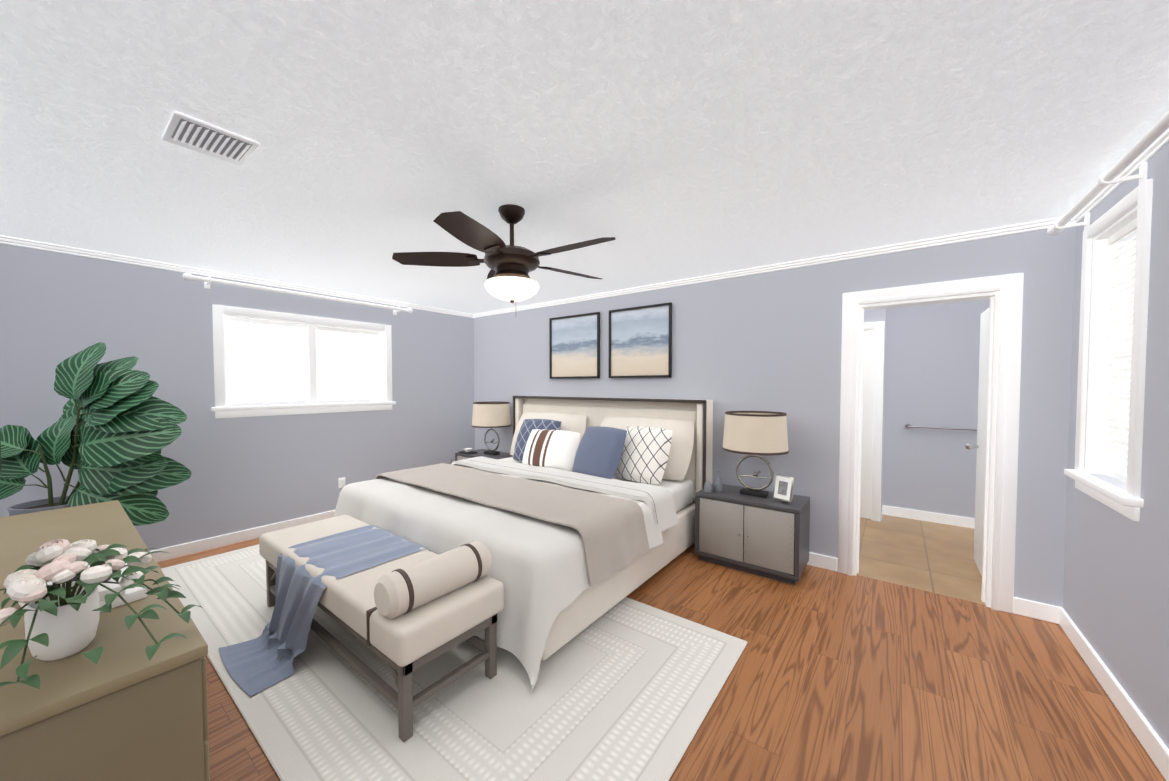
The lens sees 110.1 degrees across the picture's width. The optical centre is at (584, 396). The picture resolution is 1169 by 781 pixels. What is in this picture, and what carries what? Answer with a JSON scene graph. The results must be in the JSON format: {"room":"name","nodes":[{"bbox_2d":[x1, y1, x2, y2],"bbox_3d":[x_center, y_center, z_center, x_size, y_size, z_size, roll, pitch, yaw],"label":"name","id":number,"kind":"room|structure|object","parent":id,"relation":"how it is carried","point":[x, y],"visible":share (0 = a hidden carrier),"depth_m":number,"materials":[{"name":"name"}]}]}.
{"room":"bedroom","nodes":[
{"label":"bedroom","id":0,"kind":"room"},
{"bbox_2d":[0,244,474,550],"bbox_3d":[-2.816,0.100,4.310,0.150,2.440,4.220,1,2,37],"label":"wall","id":1,"kind":"structure","parent":0,"point":[56,308],"depth_m":3.57,"materials":[{"name":"grey paint"}]},
{"bbox_2d":[0,235,471,317],"bbox_3d":[-2.741,-1.092,4.224,0.030,0.052,3.810,1,2,37],"label":"crown molding","id":2,"kind":"structure","parent":1,"relation":"attached to","point":[7,240],"depth_m":3.47,"materials":[{"name":"white wood"}]},
{"bbox_2d":[150,510,334,561],"bbox_3d":[-2.747,1.268,4.298,0.016,0.105,3.870,1,2,37],"label":"baseboard","id":3,"kind":"structure","parent":1,"relation":"attached to","point":[189,548],"depth_m":3.68,"materials":[{"name":"white wood"}]},
{"bbox_2d":[182,273,412,314],"bbox_3d":[-2.719,-1.002,4.172,0.132,0.091,2.010,1,2,37],"label":"curtain rod","id":4,"kind":"object","parent":1,"relation":"attached to","point":[209,280],"visible":1,"depth_m":3.89,"materials":[{"name":"white metal"}]},
{"bbox_2d":[211,304,395,418],"bbox_3d":[-2.820,-0.329,4.256,0.217,1.000,1.640,1,2,37],"label":"window","id":5,"kind":"structure","parent":1,"relation":"in","point":[277,363],"depth_m":4.18,"materials":[{"name":"white glass"}]},
{"bbox_2d":[338,477,345,487],"bbox_3d":[-2.635,0.931,4.441,0.009,0.110,0.070,1,2,37],"label":"electrical outlet","id":6,"kind":"object","parent":1,"relation":"attached to","point":[341,482],"visible":0.9,"depth_m":4.44,"materials":[{"name":"white plastic"}]},
{"bbox_2d":[0,0,1168,313],"bbox_3d":[-0.527,-1.118,2.533,5.900,0.100,4.220,1,2,37],"label":"ceiling","id":7,"kind":"structure","parent":0,"point":[666,140],"depth_m":1.57,"materials":[{"name":"white paint"}]},
{"bbox_2d":[162,111,259,165],"bbox_3d":[-1.514,-1.030,1.659,0.270,0.023,0.250,1,2,37],"label":"ceiling vent","id":8,"kind":"object","parent":7,"relation":"in","point":[192,133],"visible":0.98,"depth_m":1.63,"materials":[{"name":"metal"}]},
{"bbox_2d":[392,204,615,303],"bbox_3d":[-0.367,-0.756,2.313,1.242,0.609,1.272,1,2,37],"label":"fan","id":9,"kind":"object","parent":7,"relation":"hanging from","point":[511,266],"visible":1,"depth_m":2.23,"materials":[{"name":"brown wood"}]},
{"bbox_2d":[157,514,1165,780],"bbox_3d":[0.082,1.397,3.400,5.910,0.100,6.220,1,2,37],"label":"floor","id":10,"kind":"structure","parent":0,"point":[835,676],"depth_m":1.97,"materials":[{"name":"brown wood"}]},
{"bbox_2d":[0,342,190,525],"bbox_3d":[-3.193,0.506,2.690,0.750,1.723,0.816,1,2,37],"label":"plant","id":11,"kind":"object","parent":10,"relation":"on","point":[112,432],"visible":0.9,"depth_m":2.59,"materials":[{"name":"green plant"}]},
{"bbox_2d":[0,500,209,780],"bbox_3d":[-1.910,1.003,1.504,2.116,0.800,0.460,1,2,37],"label":"dresser","id":12,"kind":"object","parent":10,"relation":"on","point":[124,708],"visible":0.69,"depth_m":0.96,"materials":[{"name":"beige wood"}]},
{"bbox_2d":[18,563,146,611],"bbox_3d":[-1.500,0.551,1.222,0.290,0.118,0.213,1,2,32],"label":"books","id":13,"kind":"object","parent":12,"relation":"on","point":[132,594],"visible":0.08,"depth_m":1.20,"materials":[{"name":"white paper"}]},
{"bbox_2d":[0,539,201,688],"bbox_3d":[-1.241,0.482,1.009,0.639,0.269,0.395,1,2,37],"label":"flower vase","id":14,"kind":"object","parent":12,"relation":"on","point":[61,621],"visible":1,"depth_m":0.94,"materials":[{"name":"white ceramic"}]},
{"bbox_2d":[161,544,747,780],"bbox_3d":[-1.205,1.360,2.732,3.910,0.011,1.860,1,2,37],"label":"rug","id":15,"kind":"object","parent":10,"relation":"on","point":[626,689],"visible":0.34,"depth_m":1.85,"materials":[{"name":"white fabric"}]},
{"bbox_2d":[219,515,503,741],"bbox_3d":[-1.321,1.045,2.230,1.760,0.646,0.875,1,2,37],"label":"bench","id":16,"kind":"object","parent":15,"relation":"on","point":[404,607],"visible":1,"depth_m":1.98,"materials":[{"name":"beige fabric"}]},
{"bbox_2d":[334,396,712,691],"bbox_3d":[-0.499,0.679,3.521,2.502,1.300,2.347,1,2,37],"label":"bed","id":17,"kind":"object","parent":15,"relation":"on","point":[575,516],"visible":0.9,"depth_m":2.98,"materials":[{"name":"beige fabric"}]},
{"bbox_2d":[455,449,512,460],"bbox_3d":[-1.251,1.012,5.271,0.770,0.560,0.449,1,2,37],"label":"nightstand","id":18,"kind":"object","parent":10,"relation":"on","point":[479,453],"visible":0.08,"depth_m":5.21,"materials":[{"name":"grey wood"}]},
{"bbox_2d":[459,448,476,453],"bbox_3d":[-1.516,0.701,5.318,0.220,0.056,0.130,1,2,37],"label":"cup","id":19,"kind":"object","parent":18,"relation":"on","point":[467,451],"visible":1,"depth_m":5.28,"materials":[{"name":"white ceramic"}]},
{"bbox_2d":[472,401,510,454],"bbox_3d":[-1.188,0.400,5.229,0.494,0.664,0.494,1,2,37],"label":"lamp","id":20,"kind":"object","parent":18,"relation":"on","point":[493,414],"visible":1,"depth_m":5.04,"materials":[{"name":"fabric"}]},
{"bbox_2d":[695,484,809,584],"bbox_3d":[1.343,1.070,3.299,0.770,0.560,0.449,1,2,37],"label":"nightstand","id":21,"kind":"object","parent":10,"relation":"on","point":[768,536],"visible":0.96,"depth_m":3.11,"materials":[{"name":"grey wood"}]},
{"bbox_2d":[704,470,722,492],"bbox_3d":[1.067,0.699,3.381,0.124,0.175,0.163,1,2,37],"label":"vase","id":22,"kind":"object","parent":21,"relation":"on","point":[717,484],"visible":1,"depth_m":3.37,"materials":[{"name":"grey ceramic"}]},
{"bbox_2d":[722,411,788,497],"bbox_3d":[1.367,0.457,3.287,0.494,0.664,0.494,1,2,37],"label":"lamp","id":23,"kind":"object","parent":21,"relation":"on","point":[754,433],"visible":1,"depth_m":3.10,"materials":[{"name":"fabric"}]},
{"bbox_2d":[772,474,794,502],"bbox_3d":[1.504,0.692,3.076,0.076,0.201,0.150,-1,2,-33],"label":"photo frame","id":24,"kind":"object","parent":21,"relation":"on","point":[783,489],"visible":1,"depth_m":3.06,"materials":[{"name":"metal"}]},
{"bbox_2d":[474,227,1075,607],"bbox_3d":[0.704,0.103,4.189,5.600,2.440,0.150,1,2,37],"label":"wall","id":25,"kind":"structure","parent":0,"point":[770,341],"depth_m":3.26,"materials":[{"name":"grey paint"}]},
{"bbox_2d":[549,312,599,378],"bbox_3d":[-0.125,-0.572,4.682,0.720,0.720,0.030,1,2,37],"label":"picture","id":26,"kind":"object","parent":25,"relation":"attached to","point":[574,346],"visible":1,"depth_m":4.67},
{"bbox_2d":[609,302,671,377],"bbox_3d":[0.552,-0.556,4.168,0.720,0.720,0.030,1,2,37],"label":"picture","id":27,"kind":"object","parent":25,"relation":"attached to","point":[640,341],"visible":0.94,"depth_m":4.15},
{"bbox_2d":[472,217,1061,317],"bbox_3d":[0.650,-1.088,4.082,5.600,0.052,0.030,1,2,37],"label":"crown molding","id":28,"kind":"structure","parent":25,"relation":"attached to","point":[1041,224],"depth_m":3.18,"materials":[{"name":"white wood"}]},
{"bbox_2d":[807,552,837,571],"bbox_3d":[0.193,1.262,4.509,4.440,0.105,0.016,1,2,37],"label":"baseboard","id":29,"kind":"structure","parent":25,"relation":"attached to","point":[817,560],"depth_m":3.22,"materials":[{"name":"white wood"}]},
{"bbox_2d":[837,273,1023,612],"bbox_3d":[2.385,0.291,2.910,0.950,2.140,0.200,1,2,37],"label":"door frame","id":30,"kind":"structure","parent":25,"relation":"attached to","point":[1003,294],"depth_m":2.66,"materials":[{"name":"white wood"}]},
{"bbox_2d":[965,307,989,575],"bbox_3d":[2.966,0.341,3.060,0.115,2.008,0.740,1,2,37],"label":"bedroom door","id":31,"kind":"structure","parent":25,"relation":"in","point":[980,446],"depth_m":3.17,"materials":[{"name":"white wood"}]},
{"bbox_2d":[860,299,989,528],"bbox_3d":[2.860,0.113,3.869,2.100,2.440,1.950,1,2,37],"label":"wall","id":32,"kind":"structure","parent":0,"point":[920,365],"depth_m":4.32,"materials":[{"name":"grey paint"}]},
{"bbox_2d":[905,424,976,430],"bbox_3d":[3.712,0.323,4.219,0.630,0.049,0.071,1,2,37],"label":"towel rail","id":33,"kind":"object","parent":32,"relation":"attached to","point":[927,427],"visible":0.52,"depth_m":4.21,"materials":[{"name":"silver metal"}]},
{"bbox_2d":[1063,142,1168,748],"bbox_3d":[1.761,0.202,0.831,0.150,2.440,4.220,1,2,37],"label":"wall","id":34,"kind":"structure","parent":0,"point":[1116,590],"depth_m":1.71,"materials":[{"name":"grey paint"}]},
{"bbox_2d":[1047,111,1168,235],"bbox_3d":[2.269,-0.944,1.698,0.132,0.091,1.770,1,2,37],"label":"curtain rod","id":35,"kind":"object","parent":34,"relation":"attached to","point":[1140,146],"visible":0.88,"depth_m":1.75,"materials":[{"name":"white metal"}]},
{"bbox_2d":[1064,179,1152,521],"bbox_3d":[2.591,-0.193,1.947,0.217,1.425,0.760,1,2,37],"label":"window","id":36,"kind":"structure","parent":34,"relation":"in","point":[1114,312],"depth_m":2.10,"materials":[{"name":"white glass"}]},
{"bbox_2d":[1054,606,1168,780],"bbox_3d":[1.704,1.368,0.927,0.016,0.105,3.890,1,2,37],"label":"baseboard","id":37,"kind":"structure","parent":34,"relation":"attached to","point":[1144,732],"depth_m":1.81,"materials":[{"name":"white wood"}]},
{"bbox_2d":[1069,128,1168,223],"bbox_3d":[1.692,-0.993,0.854,0.030,0.052,3.810,1,2,37],"label":"crown molding","id":38,"kind":"structure","parent":34,"relation":"attached to","point":[1156,145],"depth_m":1.83,"materials":[{"name":"white wood"}]},
{"bbox_3d":[-1.759,0.199,0.951,5.600,2.440,0.150,1,2,37],"label":"wall","id":39,"kind":"structure","parent":0,"visible":0},
{"bbox_2d":[0,441,1,475],"bbox_3d":[-1.759,0.009,1.120,1.270,0.610,0.126,1,2,37],"label":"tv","id":40,"kind":"object","parent":39,"relation":"attached to","point":[0,460],"visible":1,"depth_m":1.54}
]}

